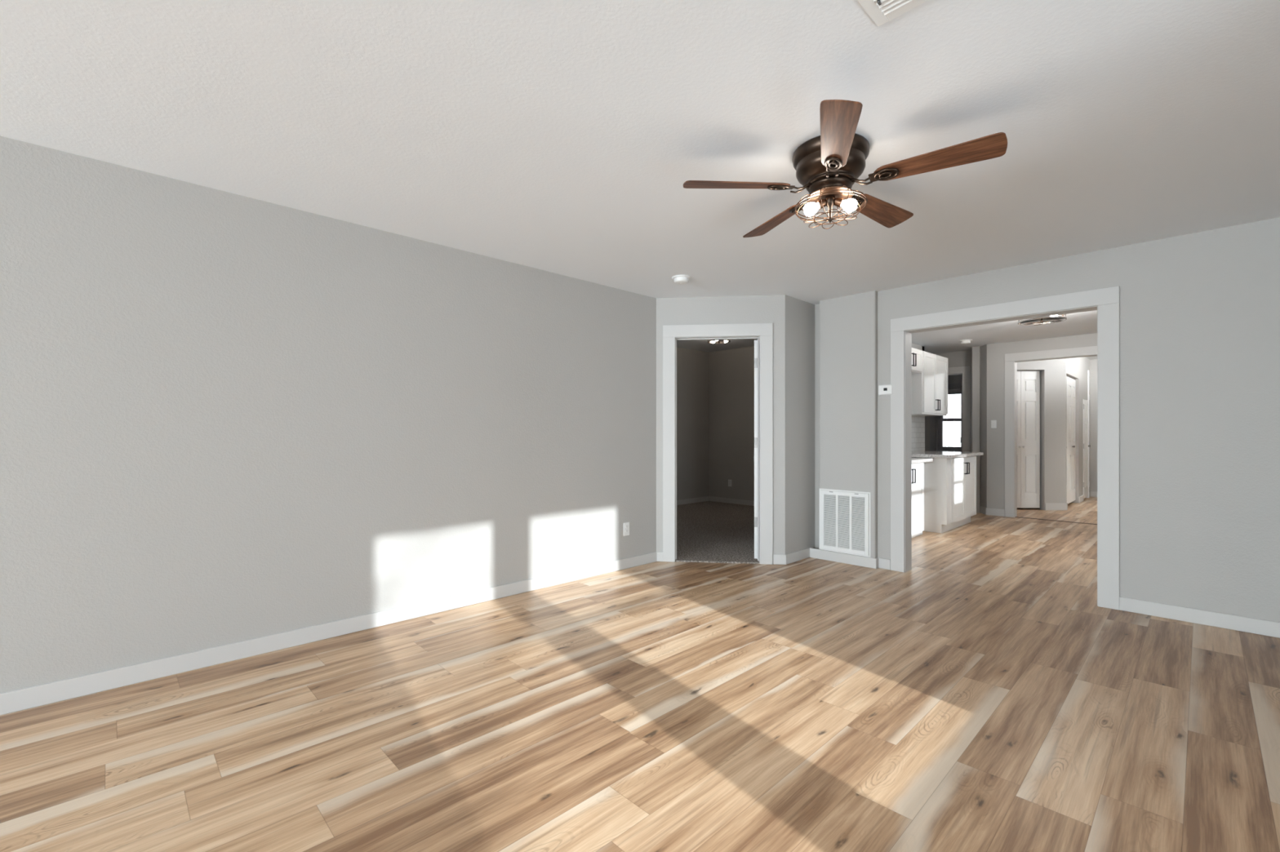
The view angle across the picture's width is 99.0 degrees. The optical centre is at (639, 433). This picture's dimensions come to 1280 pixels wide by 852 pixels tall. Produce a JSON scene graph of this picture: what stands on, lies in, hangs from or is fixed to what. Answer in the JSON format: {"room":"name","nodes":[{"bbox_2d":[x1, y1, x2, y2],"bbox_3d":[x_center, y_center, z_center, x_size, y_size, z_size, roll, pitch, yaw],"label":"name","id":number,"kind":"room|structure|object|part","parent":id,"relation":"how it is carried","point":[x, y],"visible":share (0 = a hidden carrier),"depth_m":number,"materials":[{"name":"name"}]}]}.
{"room":"empty living room","nodes":[
{"label":"empty living room","id":0,"kind":"room"},
{"bbox_2d":[0,135,656,693],"bbox_3d":[-3.535,-0.065,1.571,10.160,2.500,0.120,0,0,-44],"label":"wall","id":1,"kind":"structure","parent":0,"point":[226,418],"depth_m":2.97,"materials":[{"name":"paint"}]},
{"bbox_2d":[623,522,629,536],"bbox_3d":[-0.118,0.840,4.802,0.070,0.115,0.009,0,0,-44],"label":"wall outlet","id":2,"kind":"object","parent":1,"relation":"attached to","point":[626,526],"visible":1,"depth_m":4.80,"materials":[{"name":"white plastic"}]},
{"bbox_2d":[0,496,1279,715],"bbox_3d":[-1.505,1.139,2.337,13.900,0.089,6.550,0,0,-44],"label":"baseboard","id":3,"kind":"structure","parent":1,"relation":"attached to","point":[28,698],"depth_m":3.20,"materials":[{"name":"white wood"}]},
{"bbox_2d":[0,497,1279,851],"bbox_3d":[0.540,1.209,4.394,20.100,0.072,7.050,0,0,-44],"label":"floor","id":4,"kind":"structure","parent":0,"point":[980,695],"depth_m":2.21,"materials":[{"name":"brown wood"}]},
{"bbox_2d":[911,462,924,537],"bbox_3d":[2.821,0.761,6.316,0.850,0.848,0.666,0,0,-44],"label":"base cabinet","id":5,"kind":"object","parent":4,"relation":"on","point":[917,469],"visible":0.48,"depth_m":6.28,"materials":[{"name":"white wood"}]},
{"bbox_3d":[3.011,0.475,6.064,0.011,0.160,0.040,0,0,-44],"label":"handle","id":6,"kind":"part","parent":5,"relation":"part of","materials":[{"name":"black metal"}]},
{"bbox_3d":[3.065,0.475,6.116,0.011,0.160,0.040,0,0,-44],"label":"handle","id":7,"kind":"part","parent":5,"relation":"part of","materials":[{"name":"black metal"}]},
{"bbox_2d":[911,457,933,463],"bbox_3d":[2.890,0.316,6.392,1.095,0.038,0.650,0,0,-44],"label":"countertop","id":8,"kind":"structure","parent":5,"relation":"on","point":[914,460],"depth_m":6.35,"materials":[{"name":"stone"}]},
{"bbox_2d":[911,456,976,533],"bbox_3d":[3.776,0.738,7.112,1.170,0.892,0.856,0,0,-44],"label":"base cabinet","id":9,"kind":"object","parent":4,"relation":"on","point":[949,484],"visible":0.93,"depth_m":6.58,"materials":[{"name":"white wood"}]},
{"bbox_2d":[911,450,983,458],"bbox_3d":[3.817,0.271,7.153,1.355,0.038,0.850,0,0,-44],"label":"countertop","id":10,"kind":"structure","parent":9,"relation":"on","point":[949,455],"depth_m":6.69,"materials":[{"name":"stone"}]},
{"bbox_3d":[3.908,0.685,6.712,0.490,0.770,0.020,0,0,-44],"label":"cabinet door","id":11,"kind":"part","parent":9,"relation":"part of","materials":[{"name":"white wood"}]},
{"bbox_3d":[4.079,0.438,6.837,0.011,0.145,0.040,0,0,-44],"label":"handle","id":12,"kind":"part","parent":9,"relation":"part of","materials":[{"name":"black metal"}]},
{"bbox_3d":[4.261,0.685,7.055,0.485,0.770,0.020,0,0,-44],"label":"cabinet door","id":13,"kind":"part","parent":9,"relation":"part of","materials":[{"name":"white wood"}]},
{"bbox_2d":[0,0,1279,304],"bbox_3d":[-1.587,-1.275,0.514,11.540,0.040,4.350,0,0,-44],"label":"ceiling","id":14,"kind":"structure","parent":0,"point":[562,137],"depth_m":2.17,"materials":[{"name":"paint"}]},
{"bbox_2d":[671,274,690,284],"bbox_3d":[0.332,-1.230,4.391,0.150,0.049,0.150,0,0,-44],"label":"smoke detector","id":15,"kind":"object","parent":14,"relation":"attached to","point":[682,279],"visible":1,"depth_m":4.35,"materials":[{"name":"white plastic"}]},
{"bbox_2d":[683,99,1007,237],"bbox_3d":[0.879,-1.097,2.441,1.240,0.316,1.259,0,0,-44],"label":"ceiling fan","id":16,"kind":"object","parent":14,"relation":"attached to","point":[827,165],"visible":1,"depth_m":2.33,"materials":[{"name":"brown wood"}]},
{"bbox_3d":[0.425,-1.098,2.415,0.470,0.006,0.136,0,13,-2],"label":"blade","id":17,"kind":"part","parent":16,"relation":"part of","materials":[{"name":"brown wood"}]},
{"bbox_3d":[0.701,-1.098,2.825,0.136,0.006,0.470,-14,5,-19],"label":"blade","id":18,"kind":"part","parent":16,"relation":"part of","materials":[{"name":"brown wood"}]},
{"bbox_2d":[803,199,826,216],"bbox_3d":[0.781,-1.010,2.444,0.078,0.071,0.097,0,0,-44],"label":"bulb","id":19,"kind":"object","parent":16,"relation":"attached to","point":[812,206],"depth_m":2.43,"materials":[{"name":"white glass"}]},
{"bbox_3d":[0.845,-0.996,2.430,0.044,0.112,0.044,0,0,-44],"label":"post","id":20,"kind":"part","parent":16,"relation":"part of","materials":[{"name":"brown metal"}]},
{"bbox_3d":[0.730,-1.098,2.027,0.136,0.006,0.470,14,4,16],"label":"blade","id":21,"kind":"part","parent":16,"relation":"part of","materials":[{"name":"brown wood"}]},
{"bbox_2d":[834,197,857,213],"bbox_3d":[0.909,-1.010,2.417,0.078,0.071,0.097,0,0,-44],"label":"bulb","id":22,"kind":"object","parent":16,"relation":"attached to","point":[851,204],"depth_m":2.40,"materials":[{"name":"white glass"}]},
{"bbox_3d":[1.176,-1.098,2.689,0.470,0.006,0.136,0,-13,-38],"label":"blade","id":23,"kind":"part","parent":16,"relation":"part of","materials":[{"name":"brown wood"}]},
{"bbox_3d":[1.194,-1.098,2.196,0.470,0.006,0.136,0,-13,34],"label":"blade","id":24,"kind":"part","parent":16,"relation":"part of","materials":[{"name":"brown wood"}]},
{"bbox_2d":[857,0,928,26],"bbox_3d":[0.721,-1.248,1.454,0.330,0.014,0.310,0,0,-44],"label":"ceiling vent","id":25,"kind":"object","parent":14,"relation":"in","point":[881,11],"visible":1,"depth_m":1.60,"materials":[{"name":"white plastic"}]},
{"bbox_2d":[676,346,708,500],"bbox_3d":[-0.200,-0.115,8.242,4.000,2.600,0.100,0,0,-44],"label":"wall","id":26,"kind":"structure","parent":0,"point":[692,366],"depth_m":9.22,"materials":[{"name":"paint"}]},
{"bbox_2d":[676,338,757,352],"bbox_3d":[0.986,-1.440,7.093,4.100,0.050,3.600,0,0,-44],"label":"ceiling","id":27,"kind":"structure","parent":0,"point":[702,345],"depth_m":8.72,"materials":[{"name":"paint"}]},
{"bbox_2d":[706,339,730,343],"bbox_3d":[1.146,-1.365,7.946,0.336,0.099,0.336,0,0,23],"label":"ceiling light","id":28,"kind":"object","parent":27,"relation":"attached to","point":[710,341],"visible":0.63,"depth_m":7.94,"materials":[{"name":"silver metal"}]},
{"bbox_2d":[656,294,785,555],"bbox_3d":[0.737,-0.115,5.060,1.168,2.600,0.110,0,0,6],"label":"wall","id":29,"kind":"structure","parent":0,"point":[745,308],"depth_m":4.98,"materials":[{"name":"paint"}]},
{"bbox_2d":[662,323,773,564],"bbox_3d":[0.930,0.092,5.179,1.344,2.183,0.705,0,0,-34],"label":"door frame","id":30,"kind":"structure","parent":29,"relation":"in","point":[762,457],"depth_m":5.03,"materials":[{"name":"white wood"}]},
{"bbox_2d":[708,346,754,501],"bbox_3d":[2.237,-0.115,8.532,0.100,2.600,3.080,0,0,-44],"label":"wall","id":31,"kind":"structure","parent":0,"point":[731,371],"depth_m":9.18,"materials":[{"name":"paint"}]},
{"bbox_2d":[728,480,731,486],"bbox_3d":[1.512,0.835,9.200,0.009,0.115,0.070,0,0,-44],"label":"wall outlet","id":32,"kind":"object","parent":31,"relation":"attached to","point":[729,481],"visible":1,"depth_m":9.20,"materials":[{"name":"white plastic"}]},
{"bbox_2d":[785,294,814,554],"bbox_3d":[1.465,-0.115,5.175,0.545,2.600,0.120,0,0,-44],"label":"wall","id":33,"kind":"structure","parent":0,"point":[799,314],"depth_m":5.11,"materials":[{"name":"paint"}]},
{"bbox_2d":[773,547,809,564],"bbox_3d":[1.433,1.139,5.059,0.510,0.089,0.083,0,0,-35],"label":"baseboard","id":34,"kind":"structure","parent":33,"relation":"attached to","point":[778,559],"depth_m":4.99,"materials":[{"name":"white wood"}]},
{"bbox_2d":[814,303,819,549],"bbox_3d":[1.777,-0.115,5.303,0.080,2.600,0.130,0,0,-44],"label":"wall","id":35,"kind":"structure","parent":0,"point":[816,306],"depth_m":5.30,"materials":[{"name":"paint"}]},
{"bbox_2d":[819,290,877,558],"bbox_3d":[1.907,-0.050,5.011,0.080,2.470,0.530,0,0,-44],"label":"wall","id":36,"kind":"structure","parent":0,"point":[848,324],"depth_m":4.96,"materials":[{"name":"paint"}]},
{"bbox_2d":[819,488,871,557],"bbox_3d":[1.861,0.806,4.991,0.014,0.574,0.485,0,0,-44],"label":"air vent","id":37,"kind":"object","parent":36,"relation":"in","point":[845,517],"visible":1,"depth_m":4.98,"materials":[{"name":"white plastic"}]},
{"bbox_2d":[809,546,890,569],"bbox_3d":[1.898,1.139,4.989,0.064,0.089,0.741,0,0,-44],"label":"baseboard","id":38,"kind":"structure","parent":36,"relation":"attached to","point":[874,563],"depth_m":4.93,"materials":[{"name":"white wood"}]},
{"bbox_2d":[911,342,924,451],"bbox_3d":[2.895,-0.115,6.893,3.740,2.600,0.068,0,0,-44],"label":"wall","id":39,"kind":"structure","parent":0,"point":[917,421],"depth_m":7.97,"materials":[{"name":"white tile"}]},
{"bbox_2d":[911,347,923,373],"bbox_3d":[3.351,-0.950,7.041,0.820,0.300,0.366,0,0,-44],"label":"upper cabinet","id":40,"kind":"object","parent":39,"relation":"attached to","point":[917,354],"visible":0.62,"depth_m":7.09,"materials":[{"name":"white wood"}]},
{"bbox_3d":[3.492,-0.935,6.949,0.011,0.160,0.040,0,0,-44],"label":"handle","id":41,"kind":"part","parent":40,"relation":"part of","materials":[{"name":"black metal"}]},
{"bbox_2d":[911,351,947,416],"bbox_3d":[4.012,-0.680,7.683,1.018,0.840,0.366,0,0,-44],"label":"upper cabinet","id":42,"kind":"object","parent":39,"relation":"attached to","point":[929,387],"visible":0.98,"depth_m":7.47,"materials":[{"name":"white wood"}]},
{"bbox_3d":[3.930,-0.685,7.417,0.475,0.810,0.020,0,0,-44],"label":"cabinet door","id":43,"kind":"part","parent":42,"relation":"part of","materials":[{"name":"white wood"}]},
{"bbox_3d":[4.280,-0.685,7.757,0.490,0.810,0.020,0,0,-44],"label":"cabinet door","id":44,"kind":"part","parent":42,"relation":"part of","materials":[{"name":"white wood"}]},
{"bbox_2d":[924,374,962,451],"bbox_3d":[5.958,-0.083,10.600,0.120,2.535,1.700,0,0,-44],"label":"wall","id":45,"kind":"structure","parent":0,"point":[955,378],"depth_m":10.77,"materials":[{"name":"paint"}]},
{"bbox_2d":[929,382,960,452],"bbox_3d":[6.104,-0.250,10.436,0.138,1.430,1.020,0,0,-44],"label":"window","id":46,"kind":"structure","parent":45,"relation":"in","point":[955,388],"depth_m":10.67,"materials":[{"name":"grey paint"}]},
{"bbox_3d":[6.126,-0.250,10.457,0.078,1.190,0.780,0,0,-44],"label":"frame","id":47,"kind":"part","parent":46,"relation":"part of","materials":[{"name":"grey paint"}]},
{"bbox_3d":[6.112,0.010,10.443,0.026,0.610,0.720,0,0,-44],"label":"sash","id":48,"kind":"part","parent":46,"relation":"part of","materials":[{"name":"grey paint"}]},
{"bbox_3d":[6.136,-0.525,10.467,0.026,0.580,0.720,0,0,-44],"label":"sash","id":49,"kind":"part","parent":46,"relation":"part of","materials":[{"name":"grey paint"}]},
{"bbox_2d":[933,350,971,452],"bbox_3d":[4.607,-0.115,9.149,0.120,2.600,1.700,0,0,-44],"label":"wall","id":50,"kind":"structure","parent":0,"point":[958,358],"depth_m":8.61,"materials":[{"name":"paint"}]},
{"bbox_2d":[947,365,970,452],"bbox_3d":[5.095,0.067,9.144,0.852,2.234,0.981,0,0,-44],"label":"trim","id":51,"kind":"structure","parent":50,"relation":"attached to","point":[965,371],"depth_m":8.54,"materials":[{"name":"grey paint"}]},
{"bbox_2d":[972,346,980,513],"bbox_3d":[5.183,-0.100,8.327,0.460,2.570,0.100,0,0,-44],"label":"wall","id":52,"kind":"structure","parent":0,"point":[975,350],"depth_m":8.16,"materials":[{"name":"paint"}]},
{"bbox_2d":[971,344,986,507],"bbox_3d":[5.152,-0.115,8.220,0.100,2.600,0.546,0,0,11],"label":"wall","id":53,"kind":"structure","parent":0,"point":[983,348],"depth_m":8.08,"materials":[{"name":"paint"}]},
{"bbox_2d":[980,506,1004,516],"bbox_3d":[5.102,1.135,8.138,0.160,0.099,0.708,0,0,-4],"label":"baseboard","id":54,"kind":"structure","parent":53,"relation":"attached to","point":[993,512],"depth_m":7.89,"materials":[{"name":"white wood"}]},
{"bbox_2d":[911,310,1097,353],"bbox_3d":[4.059,-1.325,6.384,4.780,0.050,4.900,0,0,-44],"label":"ceiling","id":55,"kind":"structure","parent":0,"point":[945,340],"depth_m":7.09,"materials":[{"name":"paint"}]},
{"bbox_2d":[960,339,972,344],"bbox_3d":[4.543,-1.276,7.622,0.150,0.049,0.150,0,0,-44],"label":"smoke detector","id":56,"kind":"object","parent":55,"relation":"attached to","point":[963,341],"visible":1,"depth_m":7.58,"materials":[{"name":"white plastic"}]},
{"bbox_2d":[1017,314,1066,325],"bbox_3d":[4.245,-1.234,5.775,0.416,0.132,0.416,0,0,-44],"label":"ceiling light","id":57,"kind":"object","parent":55,"relation":"attached to","point":[1050,319],"visible":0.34,"depth_m":5.76,"materials":[{"name":"silver metal"}]},
{"bbox_3d":[4.245,-1.190,5.775,0.384,0.007,0.384,0,0,-44],"label":"glass plate","id":58,"kind":"part","parent":57,"relation":"part of","materials":[{"name":"white"}]},
{"bbox_2d":[1017,358,1066,510],"bbox_3d":[5.977,-0.100,8.493,1.188,2.570,0.100,0,0,1],"label":"wall","id":59,"kind":"structure","parent":0,"point":[1053,372],"depth_m":8.44,"materials":[{"name":"paint"}]},
{"bbox_2d":[1017,369,1041,507],"bbox_3d":[5.934,0.086,8.495,0.615,2.142,0.067,0,0,1],"label":"door","id":60,"kind":"structure","parent":59,"relation":"in","point":[1028,381],"depth_m":8.50,"materials":[{"name":"white wood"}]},
{"bbox_2d":[1044,502,1067,510],"bbox_3d":[6.441,1.129,8.433,0.376,0.109,0.053,0,0,-6],"label":"baseboard","id":61,"kind":"structure","parent":59,"relation":"attached to","point":[1047,506],"depth_m":8.42,"materials":[{"name":"white wood"}]},
{"bbox_2d":[986,333,1097,509],"bbox_3d":[6.097,-0.115,6.970,0.120,2.600,2.880,0,0,-44],"label":"wall","id":62,"kind":"structure","parent":0,"point":[996,353],"depth_m":7.85,"materials":[{"name":"paint"}]},
{"bbox_2d":[991,420,996,428],"bbox_3d":[5.106,-0.135,7.891,0.018,0.115,0.070,0,0,-44],"label":"light switch","id":63,"kind":"object","parent":62,"relation":"attached to","point":[993,423],"visible":1,"depth_m":7.89,"materials":[{"name":"white plastic"}]},
{"bbox_2d":[1004,346,1097,517],"bbox_3d":[5.771,0.025,7.295,0.144,2.317,1.506,0,0,-44],"label":"trim","id":64,"kind":"structure","parent":62,"relation":"attached to","point":[1011,360],"depth_m":7.73,"materials":[{"name":"white wood"}]},
{"bbox_2d":[1014,516,1097,524],"bbox_3d":[5.758,1.182,7.283,0.040,0.006,1.300,0,0,-44],"label":"trim","id":65,"kind":"structure","parent":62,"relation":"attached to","point":[1015,517],"depth_m":7.38,"materials":[{"name":"brown"}]},
{"bbox_2d":[1066,356,1089,502],"bbox_3d":[7.471,-0.100,9.380,2.610,2.570,0.100,0,0,-44],"label":"wall","id":66,"kind":"structure","parent":0,"point":[1077,368],"depth_m":9.38,"materials":[{"name":"paint"}]},
{"bbox_2d":[1066,376,1075,503],"bbox_3d":[7.018,0.110,8.921,1.170,2.050,0.067,0,0,-44],"label":"door","id":67,"kind":"structure","parent":66,"relation":"in","point":[1071,383],"depth_m":9.04,"materials":[{"name":"white wood"}]},
{"bbox_2d":[1078,495,1084,502],"bbox_3d":[7.645,1.135,9.470,0.475,0.099,0.014,0,0,-44],"label":"baseboard","id":68,"kind":"structure","parent":66,"relation":"attached to","point":[1081,499],"depth_m":9.42,"materials":[{"name":"white wood"}]},
{"bbox_2d":[1083,399,1090,498],"bbox_3d":[8.043,0.275,9.856,0.616,1.760,0.072,0,0,-44],"label":"door","id":69,"kind":"structure","parent":66,"relation":"in","point":[1086,446],"depth_m":9.87,"materials":[{"name":"white wood"}]},
{"bbox_2d":[877,217,1279,622],"bbox_3d":[2.902,-0.115,4.103,0.140,2.600,3.220,0,0,-44],"label":"wall","id":70,"kind":"structure","parent":0,"point":[1200,311],"depth_m":3.44,"materials":[{"name":"paint"}]},
{"bbox_2d":[878,384,892,395],"bbox_3d":[2.141,-0.380,4.765,0.028,0.090,0.124,0,0,-44],"label":"thermostat","id":71,"kind":"object","parent":70,"relation":"attached to","point":[886,389],"visible":1,"depth_m":4.75,"materials":[{"name":"white plastic"}]},
{"bbox_2d":[890,285,1119,610],"bbox_3d":[2.746,0.098,4.251,0.164,2.173,1.494,0,0,-44],"label":"trim","id":72,"kind":"structure","parent":70,"relation":"attached to","point":[1106,301],"depth_m":3.96,"materials":[{"name":"white wood"}]},
{"bbox_2d":[1085,355,1097,359],"bbox_3d":[7.477,-1.410,8.521,4.100,0.050,3.200,0,0,-44],"label":"ceiling","id":73,"kind":"structure","parent":0,"point":[1094,357],"depth_m":10.01,"materials":[{"name":"paint"}]},
{"bbox_2d":[1089,359,1097,492],"bbox_3d":[8.833,-0.100,9.923,0.100,2.570,3.220,0,0,-44],"label":"wall","id":74,"kind":"structure","parent":0,"point":[1093,363],"depth_m":10.22,"materials":[{"name":"paint"}]},
{"bbox_2d":[1088,491,1097,497],"bbox_3d":[9.060,1.135,9.445,0.240,0.099,2.020,0,0,-44],"label":"baseboard","id":75,"kind":"structure","parent":74,"relation":"attached to","point":[1091,494],"depth_m":10.20,"materials":[{"name":"white wood"}]},
{"label":"outside","id":76,"kind":"structure","parent":0,"visible":0},
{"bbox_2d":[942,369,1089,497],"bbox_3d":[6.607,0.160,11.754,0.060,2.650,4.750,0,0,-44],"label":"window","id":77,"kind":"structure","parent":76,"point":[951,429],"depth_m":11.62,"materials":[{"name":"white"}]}
]}

